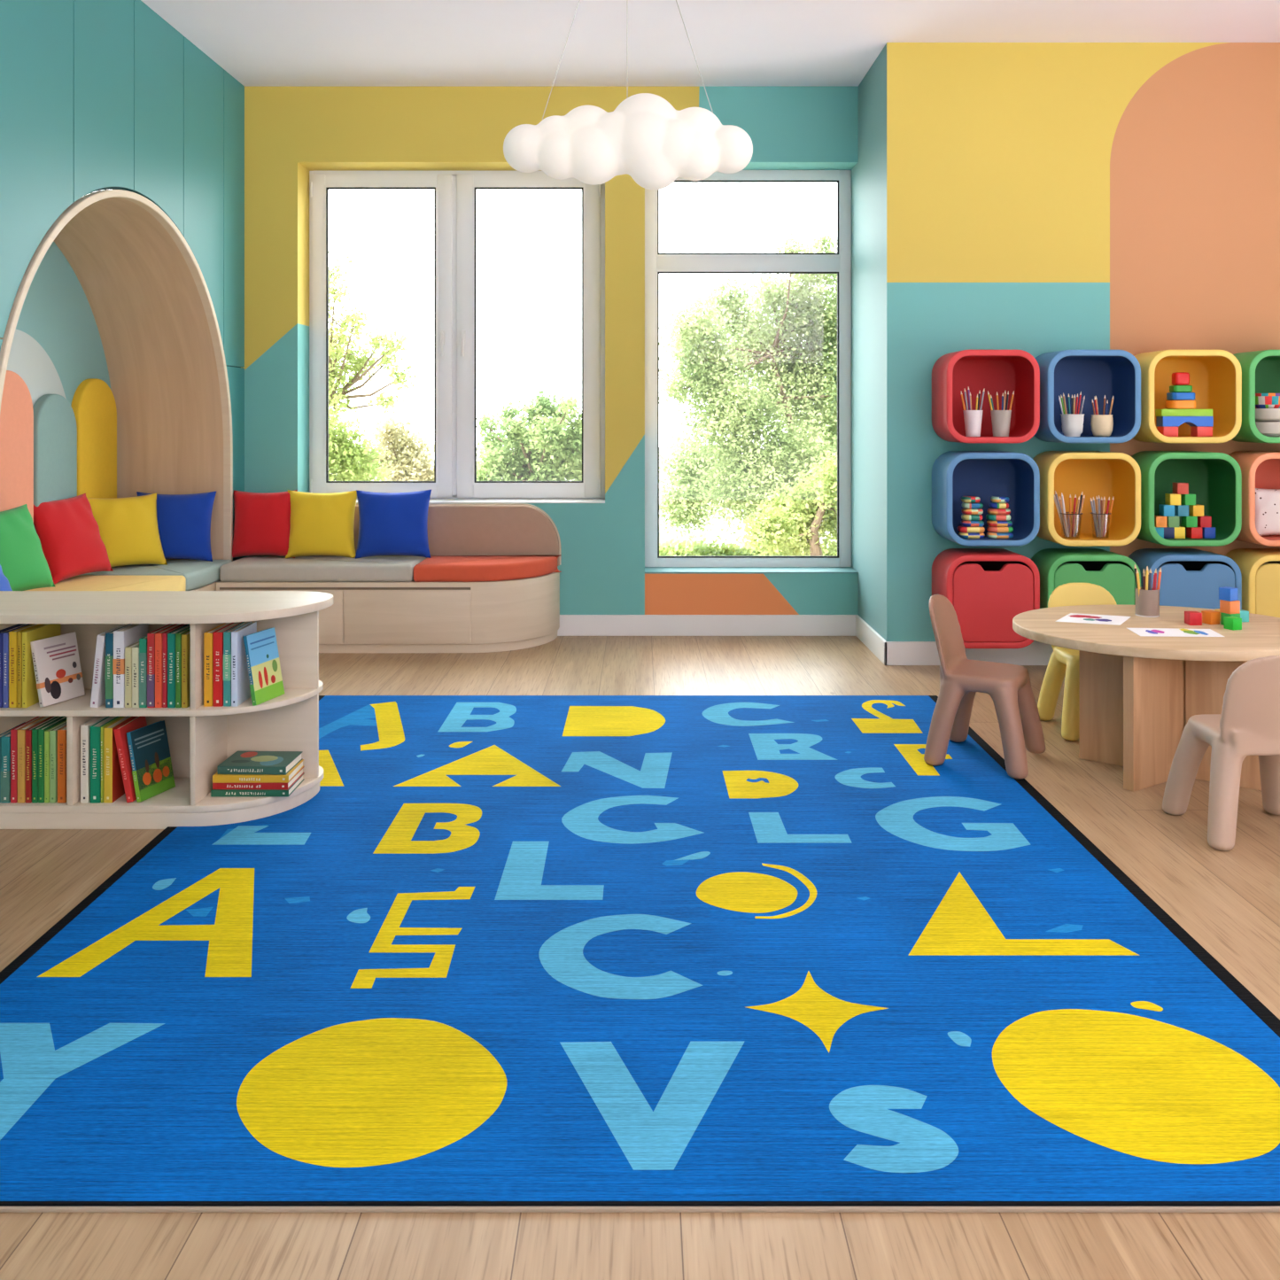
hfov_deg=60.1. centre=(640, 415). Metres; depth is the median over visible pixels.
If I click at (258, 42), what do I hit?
ceiling
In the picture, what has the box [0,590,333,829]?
bookshelf
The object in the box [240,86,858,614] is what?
wall
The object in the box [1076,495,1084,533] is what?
pencil
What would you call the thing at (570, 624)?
baseboard
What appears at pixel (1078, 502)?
pencil
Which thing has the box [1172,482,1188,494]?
block
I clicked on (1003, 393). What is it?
pencil
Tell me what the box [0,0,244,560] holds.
wall
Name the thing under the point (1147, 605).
pot
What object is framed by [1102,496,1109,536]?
pencil
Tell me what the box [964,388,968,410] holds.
pencil
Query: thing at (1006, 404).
pencil
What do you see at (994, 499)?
ring
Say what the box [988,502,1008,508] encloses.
ring
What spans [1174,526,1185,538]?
block
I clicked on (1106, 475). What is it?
cubby
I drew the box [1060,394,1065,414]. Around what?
pencil
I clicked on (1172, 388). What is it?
ring
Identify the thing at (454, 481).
window
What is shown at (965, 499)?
ring
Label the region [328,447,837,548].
ground
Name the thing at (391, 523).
throw pillow
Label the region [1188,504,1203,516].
block
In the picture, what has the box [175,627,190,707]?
book
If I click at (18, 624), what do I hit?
book
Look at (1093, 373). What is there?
cubby
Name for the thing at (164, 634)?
book
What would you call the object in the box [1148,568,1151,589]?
pencil
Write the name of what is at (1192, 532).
block
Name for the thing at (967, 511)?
ring
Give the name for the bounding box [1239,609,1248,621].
block
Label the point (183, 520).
throw pillow
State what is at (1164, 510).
block
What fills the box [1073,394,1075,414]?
pencil
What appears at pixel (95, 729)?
book
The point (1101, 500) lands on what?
pencil
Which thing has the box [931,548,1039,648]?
cubby
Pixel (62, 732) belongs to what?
book
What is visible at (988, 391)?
pencil
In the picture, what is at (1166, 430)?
block
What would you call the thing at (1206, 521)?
block
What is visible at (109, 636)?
book
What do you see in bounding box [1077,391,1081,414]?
pencil
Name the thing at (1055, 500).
pencil
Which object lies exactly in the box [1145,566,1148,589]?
pencil
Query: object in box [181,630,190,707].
book
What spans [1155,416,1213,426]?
block
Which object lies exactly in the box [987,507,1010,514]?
ring
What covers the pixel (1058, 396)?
pencil
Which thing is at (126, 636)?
book
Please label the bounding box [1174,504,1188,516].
block
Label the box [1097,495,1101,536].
pencil
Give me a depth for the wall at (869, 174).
5.71 m
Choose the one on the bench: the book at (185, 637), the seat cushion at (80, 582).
the seat cushion at (80, 582)
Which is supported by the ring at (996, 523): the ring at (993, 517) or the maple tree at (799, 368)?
the ring at (993, 517)
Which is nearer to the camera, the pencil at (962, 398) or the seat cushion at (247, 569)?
the pencil at (962, 398)
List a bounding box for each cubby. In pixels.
[931,349,1039,442]
[931,450,1039,546]
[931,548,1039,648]
[1031,548,1140,608]
[1032,450,1140,546]
[1034,349,1140,442]
[1128,548,1241,609]
[1131,450,1241,546]
[1132,349,1241,442]
[1225,548,1279,617]
[1228,450,1279,546]
[1232,349,1279,442]
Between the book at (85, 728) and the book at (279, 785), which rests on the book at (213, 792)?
the book at (279, 785)
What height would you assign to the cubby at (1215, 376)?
0.429 m
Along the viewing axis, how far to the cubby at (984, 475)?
5.24 m
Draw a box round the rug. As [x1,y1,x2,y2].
[0,695,1279,1212]
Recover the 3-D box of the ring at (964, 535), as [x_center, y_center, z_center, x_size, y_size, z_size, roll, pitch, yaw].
[1.542,0.557,5.158,0.114,0.026,0.084,0,0,0]
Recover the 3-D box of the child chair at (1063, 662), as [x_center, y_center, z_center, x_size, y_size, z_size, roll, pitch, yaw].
[1.745,0.933,4.243,0.367,0.534,0.347,0,0,0]
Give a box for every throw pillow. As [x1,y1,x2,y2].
[0,504,54,590]
[0,564,12,590]
[33,492,113,584]
[87,493,167,566]
[136,491,216,561]
[232,489,297,558]
[285,489,357,558]
[354,489,431,558]
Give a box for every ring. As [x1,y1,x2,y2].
[956,525,985,532]
[958,531,985,538]
[961,496,980,503]
[961,502,983,508]
[961,507,983,514]
[961,513,982,520]
[961,519,984,527]
[985,513,1010,520]
[986,519,1012,527]
[986,526,1013,532]
[986,531,1013,538]
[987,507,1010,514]
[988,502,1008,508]
[990,496,1009,503]
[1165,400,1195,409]
[1166,392,1194,400]
[1169,385,1192,392]
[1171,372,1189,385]
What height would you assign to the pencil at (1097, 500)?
0.192 m
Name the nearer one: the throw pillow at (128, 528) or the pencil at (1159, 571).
the pencil at (1159, 571)
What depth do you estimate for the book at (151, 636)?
3.23 m
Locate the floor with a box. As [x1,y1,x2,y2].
[0,636,1279,1279]
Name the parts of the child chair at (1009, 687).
leg, backrest, leg, seat, leg, leg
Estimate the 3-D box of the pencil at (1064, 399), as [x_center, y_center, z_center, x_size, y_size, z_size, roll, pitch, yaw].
[1.984,-0.006,5.157,0.032,0.199,0.007,0,0,7]
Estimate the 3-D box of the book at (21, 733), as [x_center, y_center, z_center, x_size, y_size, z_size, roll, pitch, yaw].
[-1.810,1.025,3.317,0.022,0.214,0.167,0,0,0]
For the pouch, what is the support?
in the cubby at (1260, 469)
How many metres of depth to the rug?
2.28 m
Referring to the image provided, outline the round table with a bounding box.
[1012,605,1279,791]
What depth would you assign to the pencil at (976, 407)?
5.14 m
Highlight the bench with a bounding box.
[190,569,559,652]
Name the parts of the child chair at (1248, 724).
leg, leg, seat, backrest, leg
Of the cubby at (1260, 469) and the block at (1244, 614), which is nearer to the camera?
the block at (1244, 614)
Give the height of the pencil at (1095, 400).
0.182 m
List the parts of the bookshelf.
shelf, shelf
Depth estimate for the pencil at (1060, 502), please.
5.15 m
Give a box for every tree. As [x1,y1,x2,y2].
[328,250,418,480]
[365,411,434,480]
[476,390,581,480]
[659,222,837,555]
[734,449,837,555]
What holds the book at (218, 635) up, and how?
on the bookshelf
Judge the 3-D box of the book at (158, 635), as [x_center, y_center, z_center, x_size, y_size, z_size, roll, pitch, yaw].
[-1.409,0.746,3.317,0.020,0.218,0.167,0,0,0]
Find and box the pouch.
[1255,488,1279,535]
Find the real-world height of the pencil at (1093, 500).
0.187 m
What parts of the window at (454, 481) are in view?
sash, handle, handle, sill, sash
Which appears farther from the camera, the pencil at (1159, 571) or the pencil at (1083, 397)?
the pencil at (1083, 397)
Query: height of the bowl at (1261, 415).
0.062 m
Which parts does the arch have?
panel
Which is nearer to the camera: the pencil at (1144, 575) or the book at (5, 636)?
the book at (5, 636)
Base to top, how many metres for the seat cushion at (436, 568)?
0.088 m
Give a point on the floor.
(1229, 902)
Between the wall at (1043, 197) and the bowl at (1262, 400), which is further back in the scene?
the wall at (1043, 197)
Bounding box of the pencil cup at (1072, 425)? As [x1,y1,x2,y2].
[1060,414,1084,436]
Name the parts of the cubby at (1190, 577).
drawer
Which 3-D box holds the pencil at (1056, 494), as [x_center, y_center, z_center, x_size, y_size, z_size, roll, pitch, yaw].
[1.957,0.458,5.148,0.058,0.216,0.009,0,0,3]
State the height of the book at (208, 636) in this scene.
0.216 m
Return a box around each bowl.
[1255,393,1279,408]
[1255,408,1279,421]
[1255,421,1279,436]
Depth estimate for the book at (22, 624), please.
3.23 m
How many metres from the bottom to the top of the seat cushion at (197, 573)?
0.088 m
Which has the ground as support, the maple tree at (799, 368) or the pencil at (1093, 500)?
the maple tree at (799, 368)
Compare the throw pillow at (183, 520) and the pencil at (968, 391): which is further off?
the throw pillow at (183, 520)
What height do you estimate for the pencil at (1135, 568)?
0.182 m
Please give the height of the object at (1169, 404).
0.040 m
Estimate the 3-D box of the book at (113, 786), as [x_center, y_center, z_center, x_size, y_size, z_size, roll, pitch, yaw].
[-1.555,1.022,3.317,0.025,0.219,0.167,0,0,0]
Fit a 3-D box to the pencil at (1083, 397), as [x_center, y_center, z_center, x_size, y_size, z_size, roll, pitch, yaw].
[2.045,0.000,5.151,0.044,0.186,0.007,0,0,-3]
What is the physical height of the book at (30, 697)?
0.221 m
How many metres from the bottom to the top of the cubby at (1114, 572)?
0.429 m
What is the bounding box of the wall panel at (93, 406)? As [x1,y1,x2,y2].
[70,378,116,498]
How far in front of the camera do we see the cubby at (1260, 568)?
5.07 m
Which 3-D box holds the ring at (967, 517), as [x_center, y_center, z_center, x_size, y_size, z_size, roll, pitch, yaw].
[1.544,0.474,5.158,0.090,0.026,0.084,0,0,0]
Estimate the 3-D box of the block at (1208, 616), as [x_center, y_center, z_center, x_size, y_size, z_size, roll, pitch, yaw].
[2.008,0.711,3.900,0.043,0.043,0.043,0,0,-20]
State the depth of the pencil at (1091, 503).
5.15 m
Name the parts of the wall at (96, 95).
panel, panel, panel, panel, panel, panel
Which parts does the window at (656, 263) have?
sill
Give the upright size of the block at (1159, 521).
0.051 m
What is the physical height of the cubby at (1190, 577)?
0.429 m
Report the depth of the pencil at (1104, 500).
5.15 m
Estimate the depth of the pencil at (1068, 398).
5.15 m
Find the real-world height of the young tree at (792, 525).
1.791 m
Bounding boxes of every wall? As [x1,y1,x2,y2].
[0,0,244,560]
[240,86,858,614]
[659,529,705,551]
[851,43,886,641]
[886,42,1279,641]
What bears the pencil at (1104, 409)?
in the pencil cup at (1102, 425)
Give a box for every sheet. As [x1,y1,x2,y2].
[1055,612,1131,625]
[1126,628,1224,636]
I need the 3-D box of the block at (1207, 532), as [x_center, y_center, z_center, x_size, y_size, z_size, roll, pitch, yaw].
[2.639,0.545,5.155,0.051,0.051,0.051,0,0,0]
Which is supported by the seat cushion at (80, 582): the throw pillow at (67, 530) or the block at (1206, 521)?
the throw pillow at (67, 530)
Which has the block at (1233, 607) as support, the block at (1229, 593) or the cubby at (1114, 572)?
the block at (1229, 593)
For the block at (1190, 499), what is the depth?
5.13 m
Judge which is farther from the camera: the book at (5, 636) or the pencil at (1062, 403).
the pencil at (1062, 403)
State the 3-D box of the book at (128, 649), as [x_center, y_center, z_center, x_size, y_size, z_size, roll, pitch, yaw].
[-1.497,0.766,3.317,0.019,0.176,0.167,0,0,0]
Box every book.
[0,623,22,631]
[0,623,30,707]
[0,721,25,802]
[0,732,10,802]
[2,623,31,707]
[8,623,40,707]
[10,716,42,802]
[17,623,45,707]
[17,716,51,802]
[22,623,61,707]
[25,716,55,802]
[30,631,85,707]
[31,716,62,802]
[38,716,66,802]
[44,720,66,802]
[49,721,66,802]
[57,725,66,802]
[80,716,107,802]
[90,624,124,707]
[90,716,118,802]
[100,716,123,802]
[103,716,134,802]
[105,623,131,707]
[112,623,148,707]
[113,716,147,802]
[124,641,139,707]
[126,720,175,802]
[131,644,139,707]
[139,636,147,707]
[147,623,173,707]
[155,623,182,707]
[162,623,188,707]
[167,623,190,707]
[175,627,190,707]
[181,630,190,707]
[203,622,229,706]
[210,773,304,796]
[212,759,303,783]
[212,766,304,789]
[213,621,242,706]
[217,751,302,775]
[223,621,249,706]
[231,621,256,706]
[243,627,284,705]
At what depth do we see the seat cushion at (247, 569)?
5.58 m
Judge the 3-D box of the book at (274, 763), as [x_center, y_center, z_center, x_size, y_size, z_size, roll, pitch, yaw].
[-1.154,1.056,3.368,0.205,0.024,0.152,0,0,2]
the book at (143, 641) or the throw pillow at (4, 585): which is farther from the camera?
the throw pillow at (4, 585)
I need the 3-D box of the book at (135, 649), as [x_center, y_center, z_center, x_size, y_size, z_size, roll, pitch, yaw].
[-1.476,0.766,3.317,0.019,0.176,0.167,0,0,0]
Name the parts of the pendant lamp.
lamp shade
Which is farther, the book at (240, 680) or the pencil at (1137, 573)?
the pencil at (1137, 573)
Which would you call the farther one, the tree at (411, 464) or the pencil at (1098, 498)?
the tree at (411, 464)
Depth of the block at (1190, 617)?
3.86 m
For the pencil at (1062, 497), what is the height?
0.207 m
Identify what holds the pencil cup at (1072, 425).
in the cubby at (1093, 373)
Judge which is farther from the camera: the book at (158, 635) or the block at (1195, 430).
the block at (1195, 430)
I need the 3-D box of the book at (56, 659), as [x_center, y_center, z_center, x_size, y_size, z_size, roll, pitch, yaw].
[-1.743,0.758,3.313,0.053,0.192,0.152,0,0,19]
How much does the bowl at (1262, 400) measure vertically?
0.070 m
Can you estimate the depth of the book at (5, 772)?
3.23 m
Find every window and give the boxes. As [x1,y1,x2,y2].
[309,170,605,503]
[644,170,858,573]
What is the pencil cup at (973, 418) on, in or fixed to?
in the cubby at (1000, 371)
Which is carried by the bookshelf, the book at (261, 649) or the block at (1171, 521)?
the book at (261, 649)
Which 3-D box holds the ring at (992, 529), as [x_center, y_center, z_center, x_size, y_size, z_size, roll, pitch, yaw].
[1.675,0.529,5.158,0.112,0.026,0.084,0,0,0]
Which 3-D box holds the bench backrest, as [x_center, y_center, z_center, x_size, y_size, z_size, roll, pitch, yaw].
[-1.276,0.646,6.006,1.688,0.333,0.063,0,0,0]
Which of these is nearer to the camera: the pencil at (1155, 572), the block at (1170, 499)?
the pencil at (1155, 572)
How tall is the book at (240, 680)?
0.219 m
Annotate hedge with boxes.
[659,530,837,555]
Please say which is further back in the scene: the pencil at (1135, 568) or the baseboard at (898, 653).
the baseboard at (898, 653)
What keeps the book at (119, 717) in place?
on the bookshelf
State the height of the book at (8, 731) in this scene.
0.191 m
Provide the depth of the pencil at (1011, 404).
5.14 m
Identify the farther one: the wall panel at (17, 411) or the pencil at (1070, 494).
the pencil at (1070, 494)
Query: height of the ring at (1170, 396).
0.035 m
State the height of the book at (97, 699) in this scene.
0.213 m
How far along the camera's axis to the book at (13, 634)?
3.23 m
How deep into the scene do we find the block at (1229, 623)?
3.78 m
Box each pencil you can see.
[961,391,965,410]
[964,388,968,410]
[967,387,970,410]
[975,394,977,410]
[977,390,980,410]
[979,388,984,410]
[987,390,992,410]
[990,395,993,410]
[996,391,999,410]
[1001,393,1003,410]
[1003,391,1006,410]
[1005,391,1008,410]
[1008,390,1014,410]
[1054,495,1065,536]
[1055,490,1067,536]
[1058,395,1063,414]
[1059,496,1066,530]
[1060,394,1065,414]
[1061,492,1069,536]
[1062,392,1067,414]
[1067,394,1070,414]
[1069,494,1070,536]
[1070,494,1076,536]
[1071,394,1073,414]
[1072,496,1079,536]
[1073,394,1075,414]
[1074,393,1078,414]
[1074,491,1082,536]
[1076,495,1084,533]
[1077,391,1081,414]
[1079,396,1084,414]
[1090,497,1098,536]
[1092,496,1098,533]
[1093,397,1097,414]
[1095,496,1099,536]
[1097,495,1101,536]
[1100,496,1102,524]
[1101,496,1105,536]
[1102,395,1105,414]
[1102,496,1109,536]
[1103,496,1114,536]
[1109,395,1113,414]
[1133,564,1137,588]
[1136,568,1140,597]
[1142,571,1145,589]
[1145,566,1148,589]
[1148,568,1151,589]
[1153,568,1156,589]
[1156,567,1161,589]
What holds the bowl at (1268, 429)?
in the cubby at (1260, 369)
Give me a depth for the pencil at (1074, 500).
5.15 m
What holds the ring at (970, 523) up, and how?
on the ring at (962, 529)
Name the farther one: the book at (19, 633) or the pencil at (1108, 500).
the pencil at (1108, 500)
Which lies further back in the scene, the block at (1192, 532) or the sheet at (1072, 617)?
the block at (1192, 532)
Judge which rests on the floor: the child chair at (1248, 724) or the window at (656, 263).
the child chair at (1248, 724)
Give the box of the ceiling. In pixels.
[140,0,1279,86]
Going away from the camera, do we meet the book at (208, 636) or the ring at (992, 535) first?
the book at (208, 636)
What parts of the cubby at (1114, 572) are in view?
drawer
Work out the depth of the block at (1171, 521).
5.13 m
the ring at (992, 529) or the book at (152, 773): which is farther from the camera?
the ring at (992, 529)
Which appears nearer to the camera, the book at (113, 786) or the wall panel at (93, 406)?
the book at (113, 786)
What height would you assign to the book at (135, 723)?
0.216 m
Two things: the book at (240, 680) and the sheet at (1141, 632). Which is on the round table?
the sheet at (1141, 632)
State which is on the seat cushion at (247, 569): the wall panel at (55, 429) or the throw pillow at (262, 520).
the throw pillow at (262, 520)
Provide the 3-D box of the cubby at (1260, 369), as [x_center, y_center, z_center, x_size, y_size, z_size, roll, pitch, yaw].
[2.998,-0.087,5.196,0.429,0.429,0.265,0,0,0]
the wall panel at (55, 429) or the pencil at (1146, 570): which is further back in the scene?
the wall panel at (55, 429)
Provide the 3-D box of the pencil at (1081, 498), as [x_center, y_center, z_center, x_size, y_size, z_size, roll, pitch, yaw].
[2.034,0.459,5.144,0.043,0.212,0.009,0,0,-3]
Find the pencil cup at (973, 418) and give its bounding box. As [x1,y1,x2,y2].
[963,410,982,436]
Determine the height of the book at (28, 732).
0.213 m
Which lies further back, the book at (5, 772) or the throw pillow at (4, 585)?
the throw pillow at (4, 585)
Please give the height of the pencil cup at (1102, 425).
0.101 m
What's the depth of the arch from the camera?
5.55 m
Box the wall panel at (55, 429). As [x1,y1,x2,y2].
[32,394,77,531]
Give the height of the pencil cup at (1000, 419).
0.123 m
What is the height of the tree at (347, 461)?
3.879 m
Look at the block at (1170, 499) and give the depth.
5.13 m
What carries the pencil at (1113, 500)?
in the pencil cup
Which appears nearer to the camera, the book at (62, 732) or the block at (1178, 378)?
the book at (62, 732)
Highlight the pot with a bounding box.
[1134,587,1159,617]
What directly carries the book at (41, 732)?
on the bookshelf
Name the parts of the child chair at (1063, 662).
leg, seat, leg, backrest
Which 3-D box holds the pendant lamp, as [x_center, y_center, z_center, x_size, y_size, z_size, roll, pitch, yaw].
[-0.041,-1.263,3.604,0.808,1.065,0.264,0,0,-6]
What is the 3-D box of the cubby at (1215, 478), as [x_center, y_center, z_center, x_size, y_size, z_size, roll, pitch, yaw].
[2.538,0.385,5.196,0.429,0.429,0.265,0,0,0]
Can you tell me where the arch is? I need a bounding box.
[0,189,232,561]
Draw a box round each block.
[1154,515,1166,527]
[1155,409,1212,416]
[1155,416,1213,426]
[1155,527,1163,538]
[1157,426,1178,436]
[1158,504,1174,516]
[1163,527,1174,538]
[1164,493,1180,504]
[1166,515,1179,527]
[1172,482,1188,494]
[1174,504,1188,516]
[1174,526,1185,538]
[1180,493,1195,504]
[1181,515,1197,527]
[1184,611,1202,625]
[1186,527,1202,538]
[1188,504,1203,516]
[1190,426,1212,436]
[1197,515,1211,527]
[1201,610,1219,624]
[1202,527,1215,538]
[1218,586,1237,601]
[1219,599,1240,613]
[1220,612,1240,624]
[1223,616,1241,630]
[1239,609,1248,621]
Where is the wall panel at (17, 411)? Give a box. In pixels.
[0,370,33,522]
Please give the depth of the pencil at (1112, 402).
5.14 m
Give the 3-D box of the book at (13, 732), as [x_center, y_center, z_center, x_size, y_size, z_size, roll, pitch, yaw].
[-1.831,1.025,3.317,0.018,0.214,0.167,0,0,0]
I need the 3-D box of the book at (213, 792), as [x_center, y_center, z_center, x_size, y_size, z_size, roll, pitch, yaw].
[-1.159,1.122,3.364,0.230,0.020,0.157,0,0,0]
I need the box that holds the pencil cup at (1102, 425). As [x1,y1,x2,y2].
[1090,414,1113,436]
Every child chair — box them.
[923,594,1045,778]
[1037,582,1117,740]
[1162,655,1279,851]
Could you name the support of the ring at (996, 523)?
on the ring at (992, 529)
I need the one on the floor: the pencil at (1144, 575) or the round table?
the round table
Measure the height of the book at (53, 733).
0.211 m
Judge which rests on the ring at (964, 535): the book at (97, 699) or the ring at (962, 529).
the ring at (962, 529)
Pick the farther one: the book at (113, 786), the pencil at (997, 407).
the pencil at (997, 407)
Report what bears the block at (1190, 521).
on the block at (1192, 532)
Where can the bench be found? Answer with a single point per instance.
(412, 616)
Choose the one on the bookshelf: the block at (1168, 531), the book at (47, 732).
the book at (47, 732)
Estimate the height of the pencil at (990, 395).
0.190 m
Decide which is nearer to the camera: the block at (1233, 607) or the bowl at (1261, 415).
the block at (1233, 607)
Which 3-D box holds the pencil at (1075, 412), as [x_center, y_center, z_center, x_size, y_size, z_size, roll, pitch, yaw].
[2.025,-0.005,5.154,0.024,0.195,0.007,0,0,3]
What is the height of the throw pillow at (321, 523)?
0.357 m
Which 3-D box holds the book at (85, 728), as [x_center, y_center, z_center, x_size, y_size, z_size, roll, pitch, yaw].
[-1.625,1.019,3.317,0.022,0.227,0.167,0,0,0]
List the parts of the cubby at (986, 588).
drawer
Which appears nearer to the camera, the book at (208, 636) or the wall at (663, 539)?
the book at (208, 636)
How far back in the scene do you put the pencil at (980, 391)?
5.15 m
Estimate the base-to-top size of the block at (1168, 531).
0.051 m
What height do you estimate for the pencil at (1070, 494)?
0.198 m
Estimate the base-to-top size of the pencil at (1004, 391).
0.210 m
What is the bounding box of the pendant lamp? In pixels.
[503,0,752,190]
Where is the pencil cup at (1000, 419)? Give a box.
[990,410,1011,436]
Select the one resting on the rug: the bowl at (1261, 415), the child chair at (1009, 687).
the child chair at (1009, 687)
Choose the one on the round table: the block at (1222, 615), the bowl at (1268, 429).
the block at (1222, 615)
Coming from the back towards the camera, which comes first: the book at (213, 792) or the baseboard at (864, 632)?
the baseboard at (864, 632)
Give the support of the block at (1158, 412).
on the block at (1160, 421)
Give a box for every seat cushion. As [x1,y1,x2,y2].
[25,574,186,590]
[81,559,232,590]
[219,556,426,581]
[413,554,561,581]
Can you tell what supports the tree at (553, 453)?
on the ground
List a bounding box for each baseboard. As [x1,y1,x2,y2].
[557,614,858,636]
[855,615,886,665]
[884,641,1053,665]
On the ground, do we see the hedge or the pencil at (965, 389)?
the hedge
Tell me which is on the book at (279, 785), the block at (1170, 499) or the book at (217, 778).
the book at (217, 778)
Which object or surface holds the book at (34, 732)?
on the bookshelf
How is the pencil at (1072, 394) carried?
in the pencil cup at (1072, 425)
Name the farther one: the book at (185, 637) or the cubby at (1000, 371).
the cubby at (1000, 371)
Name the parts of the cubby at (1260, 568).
drawer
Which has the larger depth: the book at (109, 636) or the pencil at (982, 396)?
the pencil at (982, 396)
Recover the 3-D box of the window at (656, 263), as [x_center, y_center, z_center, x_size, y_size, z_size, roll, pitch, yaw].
[0.605,-0.261,6.168,1.162,2.242,0.264,0,0,0]
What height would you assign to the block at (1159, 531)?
0.051 m
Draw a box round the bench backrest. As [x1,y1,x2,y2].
[248,503,561,566]
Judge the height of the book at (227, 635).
0.218 m
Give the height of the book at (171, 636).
0.217 m

